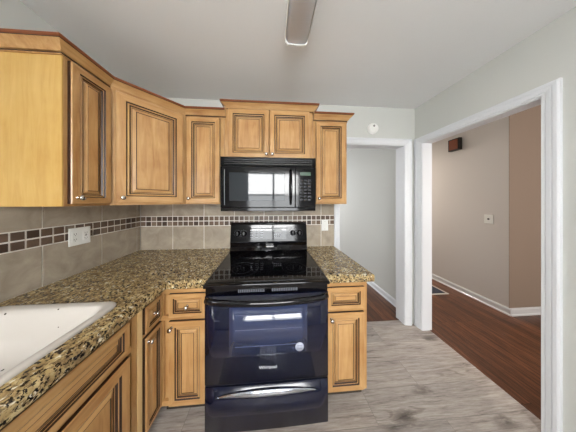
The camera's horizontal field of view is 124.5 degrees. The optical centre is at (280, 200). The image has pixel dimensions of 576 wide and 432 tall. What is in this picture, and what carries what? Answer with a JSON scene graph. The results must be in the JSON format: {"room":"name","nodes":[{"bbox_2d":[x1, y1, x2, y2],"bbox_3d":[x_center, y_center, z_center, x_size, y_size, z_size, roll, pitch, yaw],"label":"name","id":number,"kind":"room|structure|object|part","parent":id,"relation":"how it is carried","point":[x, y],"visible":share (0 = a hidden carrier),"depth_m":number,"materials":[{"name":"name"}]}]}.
{"room":"kitchen","nodes":[
{"label":"kitchen","id":0,"kind":"room"},
{"bbox_2d":[0,0,113,75],"bbox_3d":[-1.363,0.178,-0.172,0.120,2.460,3.400,0,0,-4],"label":"wall","id":1,"kind":"structure","parent":0,"point":[14,14],"depth_m":0.80,"materials":[{"name":"grey paint"}]},
{"bbox_2d":[0,28,114,206],"bbox_3d":[-1.186,-0.366,0.800,0.364,0.788,0.265,0,0,-4],"label":"upper cabinet","id":2,"kind":"object","parent":1,"relation":"attached to","point":[55,99],"visible":1,"depth_m":0.72,"materials":[{"name":"brown wood"}]},
{"bbox_3d":[-1.205,-0.334,0.716,0.314,0.724,0.005,0,0,-4],"label":"panel","id":3,"kind":"part","parent":2,"relation":"part of","materials":[{"name":"brown wood"}]},
{"bbox_3d":[-1.187,-0.728,0.800,0.360,0.064,0.265,0,0,-4],"label":"crown moulding","id":4,"kind":"part","parent":2,"relation":"part of","materials":[{"name":"brown wood"}]},
{"bbox_3d":[-1.016,-0.016,0.772,0.030,0.027,0.027,0,0,-4],"label":"knob","id":5,"kind":"part","parent":2,"relation":"part of","materials":[{"name":"silver metal"}]},
{"bbox_3d":[-1.046,-0.336,0.839,0.019,0.704,0.189,0,0,-4],"label":"door","id":6,"kind":"part","parent":2,"relation":"part of","materials":[{"name":"brown wood"}]},
{"bbox_2d":[0,205,139,301],"bbox_3d":[-1.355,0.259,0.655,0.008,0.468,1.740,0,0,-4],"label":"tile backsplash","id":7,"kind":"structure","parent":1,"relation":"attached to","point":[35,253],"depth_m":0.92,"materials":[{"name":"beige tile"}]},
{"bbox_2d":[68,226,89,246],"bbox_3d":[-1.372,0.240,1.035,0.009,0.117,0.117,0,0,-4],"label":"outlet plate","id":8,"kind":"object","parent":7,"relation":"attached to","point":[81,235],"visible":1,"depth_m":1.02,"materials":[{"name":"white plastic"}]},
{"bbox_2d":[72,232,77,241],"bbox_3d":[-1.367,0.240,1.006,0.002,0.066,0.033,0,0,-4],"label":"receptacle","id":9,"kind":"object","parent":8,"relation":"attached to","point":[74,234],"depth_m":1.00,"materials":[{"name":"white plastic"}]},
{"bbox_2d":[83,230,88,239],"bbox_3d":[-1.371,0.240,1.065,0.002,0.066,0.033,0,0,-4],"label":"receptacle","id":10,"kind":"object","parent":8,"relation":"attached to","point":[85,232],"depth_m":1.06,"materials":[{"name":"white plastic"}]},
{"bbox_2d":[140,98,414,323],"bbox_3d":[0.052,0.178,1.685,3.160,2.460,0.110,0,0,-4],"label":"wall","id":11,"kind":"structure","parent":0,"point":[394,123],"depth_m":1.70,"materials":[{"name":"grey paint"}]},
{"bbox_2d":[110,77,185,204],"bbox_3d":[-1.084,-0.366,1.235,0.628,0.788,0.628,0,0,-4],"label":"upper cabinet","id":12,"kind":"object","parent":11,"relation":"attached to","point":[148,129],"visible":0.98,"depth_m":1.05,"materials":[{"name":"brown wood"}]},
{"bbox_3d":[-0.909,-0.728,1.083,0.047,0.064,0.416,0,0,41],"label":"crown moulding","id":13,"kind":"part","parent":12,"relation":"part of","materials":[{"name":"brown wood"}]},
{"bbox_2d":[185,106,225,203],"bbox_3d":[-0.635,-0.366,1.398,0.329,0.788,0.364,0,0,-4],"label":"upper cabinet","id":14,"kind":"object","parent":11,"relation":"attached to","point":[204,125],"visible":0.92,"depth_m":1.25,"materials":[{"name":"brown wood"}]},
{"bbox_3d":[-0.624,-0.728,1.242,0.329,0.064,0.047,0,0,-4],"label":"crown moulding","id":15,"kind":"part","parent":14,"relation":"part of","materials":[{"name":"brown wood"}]},
{"bbox_2d":[141,204,333,249],"bbox_3d":[-0.412,0.259,1.592,2.002,0.468,0.008,0,0,-4],"label":"tile backsplash","id":16,"kind":"structure","parent":11,"relation":"attached to","point":[168,226],"depth_m":1.56,"materials":[{"name":"beige tile"}]},
{"bbox_2d":[322,220,327,230],"bbox_3d":[0.478,0.265,1.642,0.072,0.117,0.014,0,0,-4],"label":"switch plate","id":17,"kind":"object","parent":16,"relation":"attached to","point":[324,222],"visible":1,"depth_m":1.64,"materials":[{"name":"white plastic"}]},
{"bbox_2d":[219,99,319,157],"bbox_3d":[-0.097,-0.589,1.435,0.830,0.481,0.364,0,0,-4],"label":"upper cabinet","id":18,"kind":"object","parent":11,"relation":"attached to","point":[252,128],"visible":0.88,"depth_m":1.28,"materials":[{"name":"brown wood"}]},
{"bbox_3d":[-0.272,-0.567,1.280,0.342,0.409,0.019,0,0,-4],"label":"door","id":19,"kind":"part","parent":18,"relation":"part of","materials":[{"name":"brown wood"}]},
{"bbox_2d":[220,156,315,210],"bbox_3d":[-0.106,-0.132,1.377,0.752,0.427,0.457,0,0,-4],"label":"microwave","id":20,"kind":"object","parent":18,"relation":"attached to","point":[246,183],"visible":1,"depth_m":1.20,"materials":[{"name":"black plastic"}]},
{"bbox_3d":[-0.437,-0.106,1.172,0.004,0.275,0.001,0,0,-4],"label":"edge trim","id":21,"kind":"part","parent":20,"relation":"part of","materials":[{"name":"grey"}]},
{"bbox_3d":[-0.178,-0.109,1.205,0.585,0.325,0.030,0,0,-4],"label":"door","id":22,"kind":"part","parent":20,"relation":"part of","materials":[{"name":"black glass"}]},
{"bbox_3d":[-0.095,0.068,1.214,0.752,0.028,0.024,0,0,-4],"label":"trim","id":23,"kind":"part","parent":20,"relation":"part of","materials":[{"name":"black plastic"}]},
{"bbox_3d":[0.080,-0.108,1.187,0.018,0.281,0.052,0,0,-4],"label":"handle","id":24,"kind":"part","parent":20,"relation":"part of","materials":[{"name":"black plastic"}]},
{"bbox_3d":[0.198,-0.109,1.232,0.166,0.325,0.028,0,0,-4],"label":"control panel","id":25,"kind":"part","parent":20,"relation":"part of","materials":[{"name":"black plastic"}]},
{"bbox_3d":[-0.097,-0.797,1.436,0.830,0.064,0.360,0,0,-4],"label":"crown moulding","id":26,"kind":"part","parent":18,"relation":"part of","materials":[{"name":"brown wood"}]},
{"bbox_3d":[0.075,-0.567,1.304,0.342,0.409,0.019,0,0,-4],"label":"door","id":27,"kind":"part","parent":18,"relation":"part of","materials":[{"name":"brown wood"}]},
{"bbox_2d":[313,111,354,203],"bbox_3d":[0.448,-0.366,1.472,0.352,0.788,0.364,0,0,-4],"label":"upper cabinet","id":28,"kind":"object","parent":11,"relation":"attached to","point":[329,128],"visible":0.92,"depth_m":1.32,"materials":[{"name":"brown wood"}]},
{"bbox_3d":[0.437,-0.336,1.329,0.262,0.704,0.019,0,0,-4],"label":"door","id":29,"kind":"part","parent":28,"relation":"part of","materials":[{"name":"brown wood"}]},
{"bbox_3d":[0.449,-0.728,1.473,0.351,0.064,0.360,0,0,-4],"label":"crown moulding","id":30,"kind":"part","parent":28,"relation":"part of","materials":[{"name":"brown wood"}]},
{"bbox_2d":[367,123,378,134],"bbox_3d":[1.027,-0.804,1.677,0.122,0.122,0.038,0,0,-4],"label":"smoke detector","id":31,"kind":"object","parent":11,"relation":"attached to","point":[372,128],"visible":1,"depth_m":1.67,"materials":[{"name":"white plastic"}]},
{"bbox_2d":[334,137,411,325],"bbox_3d":[1.022,0.390,1.751,0.760,2.036,0.113,0,0,-4],"label":"door frame","id":32,"kind":"structure","parent":11,"relation":"attached to","point":[399,148],"depth_m":1.77,"materials":[{"name":"white paint"}]},
{"bbox_2d":[20,0,575,151],"bbox_3d":[0.018,-1.102,1.667,3.130,0.100,7.120,0,0,-4],"label":"ceiling","id":33,"kind":"structure","parent":0,"point":[364,53],"depth_m":1.02,"materials":[{"name":"white paint"}]},
{"bbox_2d":[285,0,317,46],"bbox_3d":[0.139,-1.014,0.357,0.148,0.076,1.210,0,0,-4],"label":"ceiling light","id":34,"kind":"object","parent":33,"relation":"attached to","point":[300,13],"visible":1,"depth_m":0.83,"materials":[{"name":"white"}]},
{"bbox_3d":[0.068,-1.027,0.352,0.005,0.050,1.186,0,0,-4],"label":"rail","id":35,"kind":"part","parent":34,"relation":"part of","materials":[{"name":"white plastic"}]},
{"bbox_3d":[0.210,-1.027,0.362,0.005,0.050,1.186,0,0,-4],"label":"rail","id":36,"kind":"part","parent":34,"relation":"part of","materials":[{"name":"white plastic"}]},
{"bbox_2d":[148,279,540,431],"bbox_3d":[1.419,1.458,1.774,5.700,0.100,6.900,0,0,-4],"label":"floor","id":37,"kind":"structure","parent":0,"point":[416,382],"depth_m":1.20,"materials":[{"name":"grey wood"}]},
{"bbox_2d":[0,315,135,431],"bbox_3d":[-1.004,0.979,0.315,0.656,0.858,0.923,0,0,-4],"label":"base cabinet","id":38,"kind":"object","parent":37,"relation":"on","point":[98,394],"visible":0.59,"depth_m":0.59,"materials":[{"name":"brown wood"}]},
{"bbox_3d":[-0.730,1.026,0.538,0.019,0.532,0.404,0,0,-4],"label":"door","id":39,"kind":"part","parent":38,"relation":"part of","materials":[{"name":"brown wood"}]},
{"bbox_2d":[0,248,229,429],"bbox_3d":[-0.902,0.521,0.685,0.912,0.055,1.747,0,0,-4],"label":"countertop","id":40,"kind":"structure","parent":38,"relation":"on","point":[132,281],"depth_m":0.80,"materials":[{"name":"stone"}]},
{"bbox_2d":[0,301,115,386],"bbox_3d":[-1.005,0.579,0.298,0.536,0.199,0.838,0,0,-4],"label":"sink","id":41,"kind":"object","parent":40,"relation":"in","point":[28,333],"visible":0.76,"depth_m":0.66,"materials":[{"name":"ceramic"}]},
{"bbox_2d":[136,294,161,431],"bbox_3d":[-1.042,0.979,0.859,0.656,0.858,0.163,0,0,-4],"label":"base cabinet","id":42,"kind":"object","parent":37,"relation":"on","point":[148,325],"visible":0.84,"depth_m":0.85,"materials":[{"name":"brown wood"}]},
{"bbox_3d":[-0.727,0.790,0.851,0.030,0.027,0.027,0,0,-4],"label":"knob","id":43,"kind":"part","parent":42,"relation":"part of","materials":[{"name":"silver metal"}]},
{"bbox_3d":[-0.755,0.662,0.895,0.019,0.148,0.127,0,0,-4],"label":"drawer","id":44,"kind":"part","parent":42,"relation":"part of","materials":[{"name":"brown wood"}]},
{"bbox_3d":[-0.755,1.026,0.895,0.019,0.532,0.127,0,0,-4],"label":"door","id":45,"kind":"part","parent":42,"relation":"part of","materials":[{"name":"brown wood"}]},
{"bbox_2d":[160,288,205,408],"bbox_3d":[-0.636,0.979,1.250,0.301,0.858,0.658,0,0,-4],"label":"base cabinet","id":46,"kind":"object","parent":37,"relation":"on","point":[183,310],"visible":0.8,"depth_m":0.96,"materials":[{"name":"brown wood"}]},
{"bbox_3d":[-0.591,1.026,0.963,0.228,0.532,0.019,0,0,-4],"label":"door","id":47,"kind":"part","parent":46,"relation":"part of","materials":[{"name":"brown wood"}]},
{"bbox_3d":[-0.591,0.662,0.963,0.228,0.148,0.019,0,0,-4],"label":"drawer","id":48,"kind":"part","parent":46,"relation":"part of","materials":[{"name":"brown wood"}]},
{"bbox_2d":[203,222,329,431],"bbox_3d":[-0.096,0.812,1.214,0.759,1.192,0.714,0,0,-4],"label":"range","id":49,"kind":"object","parent":37,"relation":"on","point":[266,302],"visible":1,"depth_m":0.92,"materials":[{"name":"black metal"}]},
{"bbox_3d":[-0.079,1.249,0.940,0.750,0.274,0.042,0,0,-4],"label":"storage drawer","id":50,"kind":"part","parent":49,"relation":"part of","materials":[{"name":"black metal"}]},
{"bbox_3d":[-0.079,0.833,0.942,0.750,0.526,0.046,0,0,-4],"label":"oven door","id":51,"kind":"part","parent":49,"relation":"part of","materials":[{"name":"black glass"}]},
{"bbox_3d":[-0.076,0.589,0.891,0.741,0.040,0.068,0,0,-4],"label":"handle","id":52,"kind":"part","parent":49,"relation":"part of","materials":[{"name":"black metal"}]},
{"bbox_3d":[-0.079,1.104,0.942,0.750,0.015,0.026,0,0,-4],"label":"drawer gap trim","id":53,"kind":"part","parent":49,"relation":"part of","materials":[{"name":"black metal"}]},
{"bbox_2d":[203,250,329,288],"bbox_3d":[-0.099,0.502,1.233,0.756,0.021,0.665,0,0,-4],"label":"cooktop","id":54,"kind":"object","parent":49,"relation":"in","point":[240,268],"depth_m":1.05,"materials":[{"name":"black glass"}]},
{"bbox_3d":[-0.143,0.321,1.510,0.400,0.127,0.023,0,0,-4],"label":"control glass","id":55,"kind":"part","parent":49,"relation":"part of","materials":[{"name":"black glass"}]},
{"bbox_3d":[-0.077,1.154,0.908,0.624,0.048,0.027,0,0,-4],"label":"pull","id":56,"kind":"part","parent":49,"relation":"part of","materials":[{"name":"silver metal"}]},
{"bbox_2d":[327,282,366,394],"bbox_3d":[0.429,0.979,1.324,0.302,0.858,0.658,0,0,-4],"label":"base cabinet","id":57,"kind":"object","parent":37,"relation":"on","point":[347,302],"visible":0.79,"depth_m":1.03,"materials":[{"name":"brown wood"}]},
{"bbox_2d":[307,246,374,282],"bbox_3d":[0.443,0.521,1.330,0.333,0.055,0.645,0,0,-4],"label":"countertop","id":58,"kind":"structure","parent":57,"relation":"on","point":[338,267],"depth_m":1.14,"materials":[{"name":"stone"}]},
{"bbox_3d":[0.441,0.662,1.034,0.262,0.148,0.019,0,0,-4],"label":"drawer","id":59,"kind":"part","parent":57,"relation":"part of","materials":[{"name":"brown wood"}]},
{"bbox_3d":[0.441,1.026,1.034,0.262,0.532,0.019,0,0,-4],"label":"door","id":60,"kind":"part","parent":57,"relation":"part of","materials":[{"name":"brown wood"}]},
{"bbox_2d":[367,319,398,321],"bbox_3d":[1.021,1.406,1.771,0.752,0.004,0.014,0,0,-4],"label":"trim","id":61,"kind":"structure","parent":37,"relation":"on","point":[382,319],"depth_m":1.78,"materials":[{"name":"brown wood"}]},
{"bbox_2d":[432,285,448,294],"bbox_3d":[2.386,1.404,2.442,0.280,0.006,0.340,0,0,-4],"label":"floor vent","id":62,"kind":"object","parent":37,"relation":"in","point":[435,291],"visible":0.33,"depth_m":2.34,"materials":[{"name":"silver metal"}]},
{"bbox_2d":[432,286,444,293],"bbox_3d":[2.386,1.405,2.442,0.236,0.005,0.296,0,0,-4],"label":"grille","id":63,"kind":"object","parent":62,"relation":"attached to","point":[435,290],"depth_m":2.35,"materials":[{"name":"grey metal"}]},
{"bbox_2d":[430,330,540,419],"bbox_3d":[1.653,1.406,1.288,0.014,0.004,0.718,0,0,-4],"label":"trim","id":64,"kind":"structure","parent":37,"relation":"on","point":[505,390],"depth_m":1.19,"materials":[{"name":"brown wood"}]},
{"bbox_2d":[340,7,575,431],"bbox_3d":[1.579,0.048,1.785,0.100,2.720,6.900,0,0,-4],"label":"wall","id":65,"kind":"structure","parent":0,"point":[547,55],"depth_m":1.14,"materials":[{"name":"grey paint"}]},
{"bbox_2d":[367,282,395,306],"bbox_3d":[1.421,1.365,3.543,0.024,0.085,3.370,0,0,-4],"label":"baseboard","id":66,"kind":"structure","parent":65,"relation":"attached to","point":[373,285],"depth_m":2.23,"materials":[{"name":"white paint"}]},
{"bbox_2d":[414,78,562,431],"bbox_3d":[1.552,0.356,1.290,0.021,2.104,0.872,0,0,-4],"label":"door casing","id":67,"kind":"structure","parent":65,"relation":"in","point":[551,93],"depth_m":0.89,"materials":[{"name":"white paint"}]},
{"bbox_2d":[432,116,508,307],"bbox_3d":[2.747,0.048,3.594,0.100,2.720,3.450,0,0,-4],"label":"wall","id":68,"kind":"structure","parent":0,"point":[471,182],"depth_m":2.19,"materials":[{"name":"grey paint"}]},
{"bbox_2d":[448,137,461,151],"bbox_3d":[2.749,-0.884,2.392,0.062,0.184,0.140,0,0,-4],"label":"door chime","id":69,"kind":"object","parent":68,"relation":"attached to","point":[455,144],"visible":1,"depth_m":2.37,"materials":[{"name":"black wood"}]},
{"bbox_3d":[2.720,-0.884,2.390,0.003,0.154,0.110,0,0,-4],"label":"panel","id":70,"kind":"part","parent":69,"relation":"part of","materials":[{"name":"brown wood"}]},
{"bbox_2d":[432,274,511,315],"bbox_3d":[2.686,1.365,3.579,0.024,0.085,3.472,0,0,-4],"label":"baseboard","id":71,"kind":"structure","parent":68,"relation":"attached to","point":[484,300],"depth_m":2.16,"materials":[{"name":"white paint"}]},
{"bbox_2d":[484,214,492,223],"bbox_3d":[2.799,0.245,2.040,0.010,0.118,0.085,0,0,-4],"label":"jack plate","id":72,"kind":"object","parent":68,"relation":"attached to","point":[487,218],"visible":1,"depth_m":2.04,"materials":[{"name":"white plastic"}]},
{"bbox_2d":[509,105,540,307],"bbox_3d":[3.536,0.048,1.968,1.450,2.720,0.104,0,0,-4],"label":"wall","id":73,"kind":"structure","parent":0,"point":[529,120],"depth_m":1.89,"materials":[{"name":"brown paint"}]},
{"bbox_2d":[510,306,540,316],"bbox_3d":[3.541,1.365,1.904,1.450,0.085,0.024,0,0,-4],"label":"baseboard","id":74,"kind":"structure","parent":73,"relation":"attached to","point":[523,311],"depth_m":1.87,"materials":[{"name":"white paint"}]}
]}

